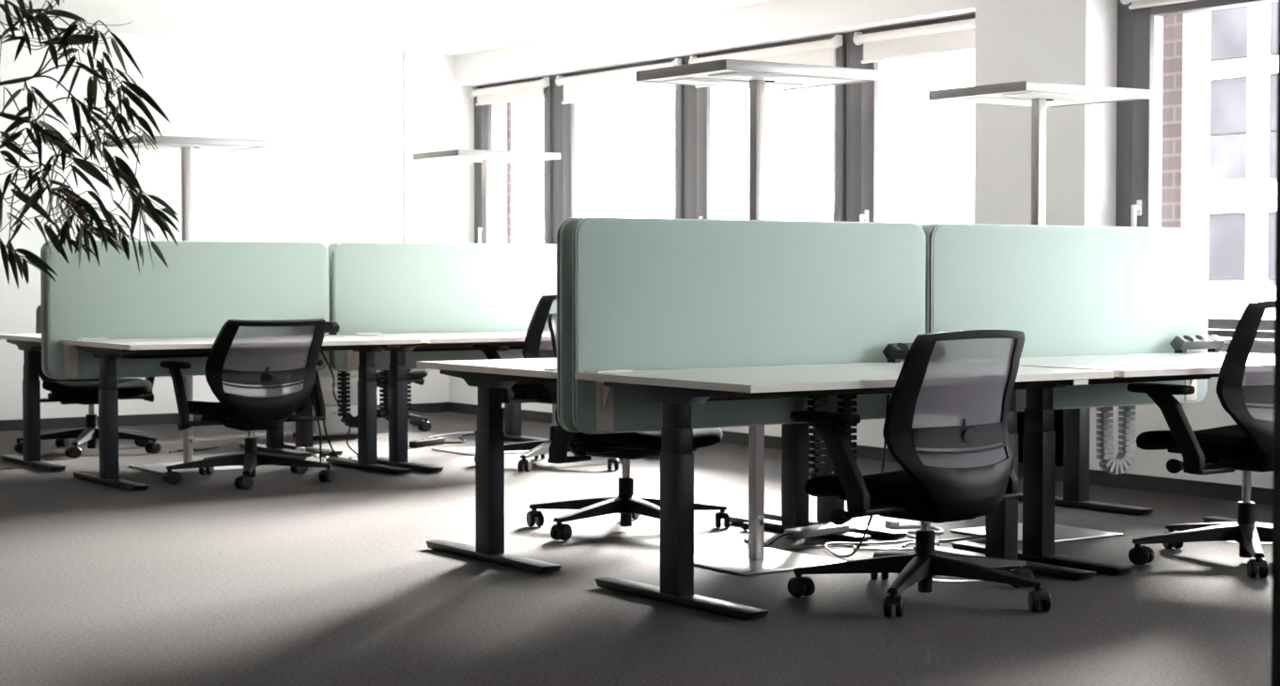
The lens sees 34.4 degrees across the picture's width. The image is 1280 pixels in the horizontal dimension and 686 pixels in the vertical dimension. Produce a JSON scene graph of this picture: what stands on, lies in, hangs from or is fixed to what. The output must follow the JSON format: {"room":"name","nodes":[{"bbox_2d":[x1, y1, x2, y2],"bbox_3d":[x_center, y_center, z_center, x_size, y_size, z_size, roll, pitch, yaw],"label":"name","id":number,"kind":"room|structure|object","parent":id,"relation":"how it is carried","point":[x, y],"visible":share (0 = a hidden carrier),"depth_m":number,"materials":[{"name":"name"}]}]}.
{"room":"open-plan office","nodes":[
{"label":"open-plan office","id":0,"kind":"room"},
{"bbox_2d":[0,25,507,419],"bbox_3d":[-5.638,-0.751,13.312,11.030,2.760,0.235,-1,2,-35],"label":"wall","id":1,"kind":"structure","parent":0,"point":[342,129],"depth_m":15.16,"materials":[{"name":"white paint"}]},
{"bbox_2d":[0,401,448,431],"bbox_3d":[-5.796,0.599,13.119,10.499,0.075,0.050,-1,2,-35],"label":"baseboard","id":2,"kind":"structure","parent":1,"relation":"attached to","point":[439,407],"depth_m":14.65,"materials":[{"name":"grey"}]},
{"bbox_2d":[0,0,772,56],"bbox_3d":[-0.694,-1.976,5.916,11.230,0.200,17.950,-1,2,-35],"label":"ceiling","id":3,"kind":"structure","parent":0,"point":[444,27],"depth_m":13.61,"materials":[{"name":"white paint"}]},
{"bbox_2d":[0,411,1272,685],"bbox_3d":[-0.776,0.985,5.961,11.030,0.200,17.950,-1,2,-35],"label":"floor","id":4,"kind":"structure","parent":0,"point":[288,578],"depth_m":6.91,"materials":[{"name":"carpet"}]},
{"bbox_2d":[14,305,160,458],"bbox_3d":[-3.347,0.208,12.528,0.856,0.895,0.854,-1,2,-34],"label":"office chair","id":5,"kind":"object","parent":4,"relation":"on","point":[82,391],"visible":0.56,"depth_m":12.39,"materials":[{"name":"black fabric"}]},
{"bbox_2d":[0,0,179,288],"bbox_3d":[-1.421,-0.007,4.335,0.929,1.894,0.461,0,2,2],"label":"plant","id":6,"kind":"object","parent":4,"relation":"on","point":[124,172],"visible":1,"depth_m":4.29,"materials":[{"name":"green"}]},
{"bbox_2d":[0,333,311,471],"bbox_3d":[-2.776,0.306,11.992,1.615,0.731,1.000,-1,2,-35],"label":"desk","id":7,"kind":"object","parent":4,"relation":"on","point":[30,344],"visible":0.42,"depth_m":11.56,"materials":[{"name":"metal"}]},
{"bbox_2d":[40,240,54,378],"bbox_3d":[-2.538,-0.195,11.533,1.635,0.744,0.088,-1,2,-35],"label":"screen","id":8,"kind":"object","parent":7,"relation":"attached to","point":[43,251],"visible":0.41,"depth_m":11.05,"materials":[{"name":"green fabric"}]},
{"bbox_2d":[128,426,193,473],"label":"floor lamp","id":9,"kind":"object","parent":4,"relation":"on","point":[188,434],"depth_m":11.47,"materials":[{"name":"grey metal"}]},
{"bbox_2d":[119,135,266,240],"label":"floor lamp","id":10,"kind":"object","parent":4,"relation":"on","point":[185,146],"depth_m":11.41,"materials":[{"name":"grey metal"}]},
{"bbox_2d":[123,142,255,151],"bbox_3d":[-2.509,-1.086,11.429,0.684,0.011,0.534,-1,2,-35],"label":"diffuser","id":11,"kind":"object","parent":10,"relation":"attached to","point":[183,146],"depth_m":11.38,"materials":[{"name":"white plastic"}]},
{"bbox_2d":[169,446,217,452],"bbox_3d":[-2.707,0.649,12.594,0.085,0.010,0.422,1,2,37],"label":"power cable","id":12,"kind":"object","parent":4,"relation":"on","point":[214,446],"visible":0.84,"depth_m":12.56,"materials":[{"name":"black plastic"}]},
{"bbox_2d":[61,334,420,490],"bbox_3d":[-2.122,0.339,11.044,1.615,0.731,1.000,-1,2,-35],"label":"desk","id":13,"kind":"object","parent":4,"relation":"on","point":[107,349],"visible":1,"depth_m":10.83,"materials":[{"name":"metal"}]},
{"bbox_2d":[122,353,209,358],"bbox_3d":[-2.301,0.035,11.275,1.035,0.073,0.200,-1,2,-35],"label":"cable tray","id":14,"kind":"object","parent":13,"relation":"on","point":[202,354],"depth_m":11.04,"materials":[{"name":"black plastic"}]},
{"bbox_2d":[46,239,329,379],"bbox_3d":[-2.451,-0.191,11.406,1.635,0.744,0.088,-1,2,-35],"label":"screen","id":15,"kind":"object","parent":13,"relation":"attached to","point":[205,285],"visible":0.68,"depth_m":11.34,"materials":[{"name":"green fabric"}]},
{"bbox_2d":[309,391,328,461],"bbox_3d":[-1.835,0.346,11.892,0.055,0.695,0.411,0,2,8],"label":"power cable","id":16,"kind":"object","parent":13,"relation":"hanging from","point":[318,423],"visible":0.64,"depth_m":11.81,"materials":[{"name":"black plastic"}]},
{"bbox_2d":[324,321,339,334],"bbox_3d":[-1.842,-0.082,11.751,0.265,0.075,0.078,-1,2,-35],"label":"module","id":17,"kind":"object","parent":13,"relation":"on","point":[331,328],"visible":0.3,"depth_m":11.78,"materials":[{"name":"black plastic"}]},
{"bbox_2d":[323,419,351,458],"bbox_3d":[-1.776,0.354,11.882,0.036,0.672,0.345,1,2,36],"label":"power cable","id":18,"kind":"object","parent":13,"relation":"hanging from","point":[324,424],"visible":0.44,"depth_m":11.87,"materials":[{"name":"black plastic"}]},
{"bbox_2d":[320,350,357,454],"bbox_3d":[-1.715,0.343,11.859,0.023,0.670,0.337,2,3,39],"label":"power cable","id":19,"kind":"object","parent":13,"relation":"hanging from","point":[321,351],"visible":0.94,"depth_m":11.83,"materials":[{"name":"black plastic"}]},
{"bbox_2d":[160,318,336,489],"bbox_3d":[-2.039,0.292,10.747,0.865,0.851,0.897,-1,2,-31],"label":"office chair","id":20,"kind":"object","parent":4,"relation":"on","point":[260,373],"visible":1,"depth_m":10.56,"materials":[{"name":"black plastic"}]},
{"bbox_2d":[294,447,319,457],"bbox_3d":[-1.974,0.649,12.286,0.069,0.035,0.346,-1,2,-28],"label":"power cable","id":21,"kind":"object","parent":4,"relation":"on","point":[296,448],"visible":0.52,"depth_m":12.40,"materials":[{"name":"white plastic"}]},
{"bbox_2d":[290,366,358,439],"bbox_3d":[-2.054,0.321,13.567,0.340,0.599,0.406,-1,2,-35],"label":"base cabinet","id":22,"kind":"object","parent":4,"relation":"on","point":[336,428],"visible":0.29,"depth_m":13.39,"materials":[{"name":"light grey painted metal"}]},
{"bbox_2d":[375,368,431,431],"bbox_3d":[-1.856,0.144,14.315,0.860,0.900,0.860,-1,2,-37],"label":"office chair","id":23,"kind":"object","parent":4,"relation":"on","point":[417,376],"visible":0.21,"depth_m":14.14,"materials":[{"name":"black plastic"}]},
{"bbox_2d":[283,392,549,455],"bbox_3d":[-1.403,0.273,12.938,1.615,0.731,1.000,-1,2,-35],"label":"desk","id":24,"kind":"object","parent":4,"relation":"on","point":[512,411],"visible":0.12,"depth_m":12.56,"materials":[{"name":"metal"}]},
{"bbox_2d":[326,242,339,370],"bbox_3d":[-1.166,-0.228,12.479,1.635,0.744,0.088,-1,2,-35],"label":"screen","id":25,"kind":"object","parent":24,"relation":"attached to","point":[331,245],"visible":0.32,"depth_m":11.99,"materials":[{"name":"green fabric"}]},
{"bbox_2d":[337,370,357,427],"bbox_3d":[-1.684,0.236,12.212,0.214,0.531,0.044,-1,2,-35],"label":"spine","id":26,"kind":"object","parent":24,"relation":"hanging from","point":[353,420],"visible":0.39,"depth_m":12.16,"materials":[{"name":"black plastic"}]},
{"bbox_2d":[379,369,411,420],"bbox_3d":[-1.464,0.224,12.364,0.199,0.506,0.044,-1,2,-35],"label":"spine","id":27,"kind":"object","parent":24,"relation":"hanging from","point":[385,373],"visible":0.3,"depth_m":12.31,"materials":[{"name":"black plastic"}]},
{"bbox_2d":[408,436,445,447],"bbox_3d":[-1.332,0.621,12.936,0.056,0.043,0.340,1,2,27],"label":"power strip","id":28,"kind":"object","parent":4,"relation":"on","point":[421,442],"visible":1,"depth_m":12.89,"materials":[{"name":"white plastic"}]},
{"bbox_2d":[407,432,474,446],"bbox_3d":[-1.166,0.611,13.375,0.250,0.034,1.196,1,2,20],"label":"power cable","id":29,"kind":"object","parent":4,"relation":"on","point":[460,437],"visible":0.42,"depth_m":13.17,"materials":[{"name":"black plastic"}]},
{"bbox_2d":[427,431,474,437],"bbox_3d":[-1.198,0.604,13.888,0.064,0.010,0.851,1,2,30],"label":"power cable","id":30,"kind":"object","parent":4,"relation":"on","point":[469,431],"visible":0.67,"depth_m":13.81,"materials":[{"name":"grey plastic"}]},
{"bbox_2d":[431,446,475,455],"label":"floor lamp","id":31,"kind":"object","parent":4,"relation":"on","point":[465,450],"depth_m":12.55,"materials":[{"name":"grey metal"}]},
{"bbox_2d":[413,149,560,243],"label":"floor lamp","id":32,"kind":"object","parent":4,"relation":"on","point":[485,158],"depth_m":12.47,"materials":[{"name":"grey metal"}]},
{"bbox_2d":[420,155,551,162],"bbox_3d":[-0.928,-1.114,12.518,0.684,0.011,0.534,-1,2,-35],"label":"diffuser","id":33,"kind":"object","parent":32,"relation":"attached to","point":[480,159],"depth_m":12.46,"materials":[{"name":"white"}]},
{"bbox_2d":[347,330,660,472],"bbox_3d":[-0.749,0.306,11.991,1.615,0.731,1.000,-1,2,-35],"label":"desk","id":34,"kind":"object","parent":4,"relation":"on","point":[515,339],"visible":0.36,"depth_m":11.51,"materials":[{"name":"metal"}]},
{"bbox_2d":[332,242,556,370],"bbox_3d":[-1.078,-0.223,12.352,1.635,0.744,0.088,-1,2,-35],"label":"screen","id":35,"kind":"object","parent":34,"relation":"attached to","point":[383,287],"visible":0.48,"depth_m":12.27,"materials":[{"name":"green fabric"}]},
{"bbox_2d":[412,345,523,351],"bbox_3d":[-0.927,0.002,12.222,1.035,0.073,0.200,-1,2,-35],"label":"cable tray","id":36,"kind":"object","parent":34,"relation":"on","point":[516,346],"depth_m":12.00,"materials":[{"name":"black plastic"}]},
{"bbox_2d":[472,293,621,471],"bbox_3d":[-0.443,0.203,11.607,0.871,0.968,0.893,-2,3,-40],"label":"office chair","id":37,"kind":"object","parent":4,"relation":"on","point":[537,342],"visible":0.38,"depth_m":11.36,"materials":[{"name":"black plastic"}]},
{"bbox_2d":[525,311,729,539],"bbox_3d":[-0.063,0.327,8.667,0.884,0.925,0.869,2,3,41],"label":"office chair","id":38,"kind":"object","parent":4,"relation":"on","point":[626,446],"visible":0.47,"depth_m":8.56,"materials":[{"name":"black plastic"}]},
{"bbox_2d":[416,357,870,572],"bbox_3d":[0.068,0.433,8.198,1.615,0.739,1.000,-1,2,-35],"label":"desk","id":39,"kind":"object","parent":4,"relation":"on","point":[489,376],"visible":0.52,"depth_m":7.79,"materials":[{"name":"metal"}]},
{"bbox_2d":[556,217,582,431],"bbox_3d":[0.370,-0.079,7.783,1.635,0.760,0.088,-1,2,-35],"label":"screen","id":40,"kind":"object","parent":39,"relation":"attached to","point":[564,411],"visible":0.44,"depth_m":7.30,"materials":[{"name":"green fabric"}]},
{"bbox_2d":[741,522,769,547],"bbox_3d":[0.461,0.781,8.445,0.079,0.033,0.582,0,2,-2],"label":"power cable","id":41,"kind":"object","parent":4,"relation":"on","point":[745,526],"visible":0.59,"depth_m":8.68,"materials":[{"name":"black plastic"}]},
{"bbox_2d":[636,59,879,219],"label":"floor lamp","id":42,"kind":"object","parent":4,"relation":"on","point":[757,78],"depth_m":7.67,"materials":[{"name":"grey metal"}]},
{"bbox_2d":[648,69,863,89],"bbox_3d":[0.436,-0.980,7.704,0.684,0.011,0.534,-1,2,-35],"label":"diffuser","id":43,"kind":"object","parent":42,"relation":"attached to","point":[767,79],"depth_m":7.62,"materials":[{"name":"white plastic"}]},
{"bbox_2d":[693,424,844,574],"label":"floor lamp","id":44,"kind":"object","parent":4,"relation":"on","point":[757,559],"depth_m":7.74,"materials":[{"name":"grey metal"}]},
{"bbox_2d":[768,522,848,545],"bbox_3d":[0.682,0.771,8.322,0.113,0.059,0.403,2,3,41],"label":"power adapter","id":45,"kind":"object","parent":4,"relation":"on","point":[828,528],"visible":0.99,"depth_m":8.29,"materials":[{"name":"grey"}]},
{"bbox_2d":[808,520,868,535],"bbox_3d":[0.819,0.772,8.567,0.056,0.043,0.340,-1,2,-35],"label":"power strip","id":46,"kind":"object","parent":4,"relation":"on","point":[852,529],"visible":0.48,"depth_m":8.46,"materials":[{"name":"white plastic"}]},
{"bbox_2d":[574,361,1114,619],"bbox_3d":[0.722,0.464,7.250,1.615,0.743,1.000,-1,2,-35],"label":"desk","id":47,"kind":"object","parent":4,"relation":"on","point":[677,389],"visible":0.7,"depth_m":6.81,"materials":[{"name":"metal"}]},
{"bbox_2d":[571,216,925,433],"bbox_3d":[0.458,-0.074,7.656,1.635,0.760,0.088,-1,2,-35],"label":"screen","id":48,"kind":"object","parent":47,"relation":"attached to","point":[648,293],"visible":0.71,"depth_m":7.59,"materials":[{"name":"green fabric"}]},
{"bbox_2d":[706,391,892,400],"bbox_3d":[0.544,0.154,7.481,1.035,0.073,0.200,-1,2,-35],"label":"cable tray","id":49,"kind":"object","parent":47,"relation":"on","point":[871,392],"depth_m":7.40,"materials":[{"name":"black plastic"}]},
{"bbox_2d":[807,394,857,477],"bbox_3d":[0.723,0.336,7.779,0.214,0.440,0.044,-1,2,-35],"label":"spine","id":50,"kind":"object","parent":47,"relation":"hanging from","point":[820,468],"visible":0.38,"depth_m":7.73,"materials":[{"name":"black plastic"}]},
{"bbox_2d":[882,342,911,362],"bbox_3d":[1.064,0.035,8.005,0.265,0.075,0.078,-1,2,-35],"label":"module","id":51,"kind":"object","parent":47,"relation":"on","point":[894,352],"visible":0.36,"depth_m":7.93,"materials":[{"name":"black plastic"}]},
{"bbox_2d":[896,342,909,349],"bbox_3d":[1.010,0.012,7.946,0.048,0.026,0.043,-1,2,-35],"label":"socket","id":52,"kind":"object","parent":51,"relation":"attached to","point":[900,346],"depth_m":7.95,"materials":[{"name":"black plastic"}]},
{"bbox_2d":[779,540,940,550],"bbox_3d":[0.863,0.792,8.126,0.624,0.033,0.116,0,2,8],"label":"power cable","id":53,"kind":"object","parent":4,"relation":"on","point":[937,543],"visible":0.61,"depth_m":8.12,"materials":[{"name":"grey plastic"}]},
{"bbox_2d":[824,394,915,556],"bbox_3d":[0.903,0.494,8.126,0.328,0.630,0.670,1,2,21],"label":"power cable","id":54,"kind":"object","parent":4,"relation":"on","point":[861,542],"visible":0.84,"depth_m":7.88,"materials":[{"name":"black plastic"}]},
{"bbox_2d":[885,519,943,538],"bbox_3d":[1.179,0.775,8.631,0.210,0.034,0.404,0,2,-11],"label":"power cable","id":55,"kind":"object","parent":4,"relation":"on","point":[891,523],"visible":0.82,"depth_m":8.77,"materials":[{"name":"white plastic"}]},
{"bbox_2d":[786,329,1051,616],"bbox_3d":[0.988,0.401,6.893,0.870,0.900,0.891,-2,3,-41],"label":"office chair","id":56,"kind":"object","parent":4,"relation":"on","point":[946,422],"visible":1,"depth_m":6.71,"materials":[{"name":"black plastic"}]},
{"bbox_2d":[902,534,985,547],"bbox_3d":[1.244,0.794,8.283,0.483,0.020,0.130,-1,2,-26],"label":"power cable","id":57,"kind":"object","parent":4,"relation":"on","point":[979,535],"visible":0.43,"depth_m":8.34,"materials":[{"name":"black plastic"}]},
{"bbox_2d":[932,574,981,581],"bbox_3d":[1.096,0.835,7.303,0.139,0.005,0.184,-1,2,-35],"label":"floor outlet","id":58,"kind":"object","parent":4,"relation":"on","point":[940,578],"visible":0.25,"depth_m":7.30,"materials":[{"name":"grey"}]},
{"bbox_2d":[764,407,1154,539],"bbox_3d":[1.442,0.401,9.144,1.615,0.739,1.000,-1,2,-35],"label":"desk","id":59,"kind":"object","parent":4,"relation":"on","point":[1075,421],"visible":0.15,"depth_m":9.53,"materials":[{"name":"metal"}]},
{"bbox_2d":[919,223,937,333],"bbox_3d":[1.742,-0.111,8.728,1.635,0.760,0.088,-1,2,-35],"label":"screen","id":60,"kind":"object","parent":59,"relation":"attached to","point":[926,227],"visible":0.05,"depth_m":8.26,"materials":[{"name":"green fabric"}]},
{"bbox_2d":[1095,404,1135,474],"bbox_3d":[2.083,0.327,9.053,0.209,0.499,0.044,-1,2,-35],"label":"spine","id":61,"kind":"object","parent":59,"relation":"hanging from","point":[1110,464],"visible":0.73,"depth_m":9.03,"materials":[{"name":"grey plastic"}]},
{"bbox_2d":[928,80,1149,225],"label":"floor lamp","id":62,"kind":"object","parent":4,"relation":"on","point":[1039,98],"depth_m":8.51,"materials":[{"name":"grey metal"}]},
{"bbox_2d":[940,90,1135,106],"bbox_3d":[1.647,-1.009,8.537,0.684,0.011,0.534,-1,2,-35],"label":"diffuser","id":63,"kind":"object","parent":62,"relation":"attached to","point":[1021,98],"depth_m":8.46,"materials":[{"name":"white plastic"}]},
{"bbox_2d":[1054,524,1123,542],"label":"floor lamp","id":64,"kind":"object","parent":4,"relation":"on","point":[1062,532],"depth_m":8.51,"materials":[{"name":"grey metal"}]},
{"bbox_2d":[950,351,1272,574],"bbox_3d":[2.095,0.431,8.196,1.615,0.743,1.000,-1,2,-35],"label":"desk","id":65,"kind":"object","parent":4,"relation":"on","point":[1039,434],"visible":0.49,"depth_m":7.72,"materials":[{"name":"metal"}]},
{"bbox_2d":[927,223,1208,411],"bbox_3d":[1.830,-0.107,8.601,1.635,0.760,0.088,-1,2,-35],"label":"screen","id":66,"kind":"object","parent":65,"relation":"attached to","point":[1071,290],"visible":0.71,"depth_m":8.60,"materials":[{"name":"green fabric"}]},
{"bbox_2d":[1088,377,1210,384],"bbox_3d":[1.917,0.121,8.427,1.035,0.073,0.200,-1,2,-35],"label":"cable tray","id":67,"kind":"object","parent":65,"relation":"on","point":[1195,377],"depth_m":8.44,"materials":[{"name":"black plastic"}]},
{"bbox_2d":[1170,334,1224,353],"bbox_3d":[2.405,0.004,8.923,0.265,0.075,0.078,-1,2,-35],"label":"module","id":68,"kind":"object","parent":65,"relation":"on","point":[1180,344],"visible":1,"depth_m":8.88,"materials":[{"name":"grey plastic"}]},
{"bbox_2d":[1183,335,1193,340],"bbox_3d":[2.351,-0.019,8.864,0.048,0.026,0.043,-1,2,-35],"label":"socket","id":69,"kind":"object","parent":68,"relation":"attached to","point":[1185,337],"depth_m":8.86,"materials":[{"name":"black plastic"}]},
{"bbox_2d":[1195,335,1205,340],"bbox_3d":[2.414,-0.021,8.907,0.048,0.026,0.043,-1,2,-35],"label":"socket","id":70,"kind":"object","parent":68,"relation":"attached to","point":[1197,337],"depth_m":8.90,"materials":[{"name":"black plastic"}]},
{"bbox_2d":[1206,334,1218,340],"bbox_3d":[2.477,-0.022,8.951,0.048,0.026,0.043,-1,2,-35],"label":"socket","id":71,"kind":"object","parent":68,"relation":"attached to","point":[1210,337],"depth_m":8.95,"materials":[{"name":"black plastic"}]},
{"bbox_2d":[1126,299,1274,577],"bbox_3d":[2.288,0.326,7.756,0.869,0.990,0.896,-2,3,-38],"label":"office chair","id":72,"kind":"object","parent":4,"relation":"on","point":[1244,387],"visible":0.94,"depth_m":7.52,"materials":[{"name":"black plastic"}]},
{"bbox_2d":[1226,540,1272,543],"bbox_3d":[2.488,0.797,8.419,0.284,0.004,0.284,-1,2,-35],"label":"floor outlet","id":73,"kind":"object","parent":4,"relation":"on","point":[1261,542],"visible":0.16,"depth_m":8.29,"materials":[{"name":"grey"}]},
{"bbox_2d":[1270,0,1279,685],"bbox_3d":[0.817,-0.376,2.474,0.070,2.760,0.080,-1,2,-35],"label":"trim","id":74,"kind":"structure","parent":4,"relation":"on","point":[1275,563],"depth_m":2.50,"materials":[{"name":"black paint"}]},
{"bbox_2d":[448,0,1273,488],"bbox_3d":[3.724,-0.602,9.010,0.560,2.760,17.550,-1,2,-35],"label":"wall","id":75,"kind":"structure","parent":0,"point":[1063,41],"depth_m":11.06,"materials":[{"name":"white paint"}]},
{"bbox_2d":[474,75,555,244],"bbox_3d":[-0.949,-1.104,15.714,0.168,1.760,1.185,-1,2,-35],"label":"window","id":76,"kind":"structure","parent":75,"relation":"in","point":[486,117],"depth_m":16.00,"materials":[{"name":"grey metal"}]},
{"bbox_2d":[469,77,549,223],"bbox_3d":[-1.000,-1.435,15.670,0.068,1.076,1.084,-1,2,-35],"label":"roller blind","id":77,"kind":"object","parent":76,"relation":"attached to","point":[532,89],"visible":0.99,"depth_m":15.58,"materials":[{"name":"white fabric"}]},
{"bbox_2d":[555,55,687,244],"bbox_3d":[-0.142,-1.063,14.546,0.168,1.760,1.655,-1,2,-35],"label":"window","id":78,"kind":"structure","parent":75,"relation":"in","point":[568,116],"depth_m":15.02,"materials":[{"name":"grey metal"}]},
{"bbox_2d":[555,58,681,218],"bbox_3d":[-0.172,-1.388,14.469,0.068,1.076,1.504,-1,2,-35],"label":"roller blind","id":79,"kind":"object","parent":78,"relation":"attached to","point":[617,83],"visible":0.86,"depth_m":14.49,"materials":[{"name":"white fabric"}]},
{"bbox_2d":[687,31,849,221],"bbox_3d":[0.801,-1.016,13.178,0.168,1.760,1.670,-1,2,-35],"label":"window","id":80,"kind":"structure","parent":75,"relation":"in","point":[702,102],"depth_m":13.66,"materials":[{"name":"grey metal"}]},
{"bbox_2d":[688,34,842,213],"bbox_3d":[0.768,-1.341,13.107,0.068,1.076,1.514,-1,2,-35],"label":"roller blind","id":81,"kind":"object","parent":80,"relation":"attached to","point":[820,53],"visible":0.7,"depth_m":12.79,"materials":[{"name":"white fabric"}]},
{"bbox_2d":[448,401,1272,505],"bbox_3d":[3.492,0.746,8.885,0.014,0.075,17.530,-1,2,-35],"label":"baseboard","id":82,"kind":"structure","parent":75,"relation":"attached to","point":[1158,484],"depth_m":10.43,"materials":[{"name":"grey"}]},
{"bbox_2d":[848,14,975,222],"bbox_3d":[1.672,-0.973,11.915,0.168,1.760,1.400,-1,2,-35],"label":"window","id":83,"kind":"structure","parent":75,"relation":"in","point":[868,100],"depth_m":12.32,"materials":[{"name":"grey"}]},
{"bbox_2d":[853,18,974,63],"bbox_3d":[1.625,-1.298,11.865,0.068,1.076,1.194,-1,2,-35],"label":"roller blind","id":84,"kind":"object","parent":83,"relation":"attached to","point":[957,36],"visible":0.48,"depth_m":11.89,"materials":[{"name":"white fabric"}]},
{"bbox_2d":[1115,0,1278,336],"bbox_3d":[2.819,-0.915,10.253,0.168,1.760,1.200,-1,2,-35],"label":"window","id":85,"kind":"structure","parent":75,"relation":"in","point":[1140,31],"depth_m":10.57,"materials":[{"name":"grey metal"}]},
{"bbox_2d":[1120,0,1196,9],"bbox_3d":[2.771,-1.260,10.202,0.068,1.076,1.054,-1,2,-35],"label":"roller blind","id":86,"kind":"object","parent":85,"relation":"attached to","point":[1135,4],"visible":0.93,"depth_m":10.48,"materials":[{"name":"white fabric"}]},
{"bbox_2d":[1218,336,1232,343],"bbox_3d":[4.622,0.076,7.429,0.280,0.025,7.910,-1,2,-35],"label":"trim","id":87,"kind":"structure","parent":75,"relation":"attached to","point":[1226,339],"depth_m":9.85,"materials":[{"name":"white plastic"}]},
{"bbox_3d":[3.913,0.963,9.468,0.250,7.600,19.000,-1,2,-35],"label":"wall","id":88,"kind":"structure","parent":0,"visible":0},
{"bbox_2d":[507,98,538,244],"bbox_3d":[-1.110,-1.110,16.687,0.250,1.853,0.700,-1,2,-35],"label":"window","id":89,"kind":"structure","parent":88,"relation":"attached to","point":[522,115],"depth_m":16.38,"materials":[{"name":"glass"}]},
{"bbox_2d":[1161,10,1211,317],"bbox_3d":[2.742,-0.918,11.129,0.220,1.853,0.630,-1,2,-35],"label":"brick pier","id":90,"kind":"object","parent":88,"relation":"attached to","point":[1186,50],"visible":0.18,"depth_m":10.86,"materials":[{"name":"brick"}]},
{"label":"outside","id":91,"kind":"structure","parent":0,"visible":0},
{"bbox_3d":[21.274,4.048,33.095,55.400,0.200,70.000,-1,2,-35],"label":"pavement","id":92,"kind":"object","parent":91,"visible":0},
{"bbox_2d":[886,1,1278,288],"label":"window","id":93,"kind":"structure","parent":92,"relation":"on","point":[931,144],"depth_m":25.07,"materials":[{"name":"white"}]},
{"bbox_2d":[1208,279,1275,329],"bbox_3d":[8.501,1.889,20.443,0.100,4.990,9.800,-1,2,-35],"label":"fence","id":94,"kind":"object","parent":92,"relation":"on","point":[1223,302],"visible":0.02,"depth_m":23.03,"materials":[{"name":"grey"}]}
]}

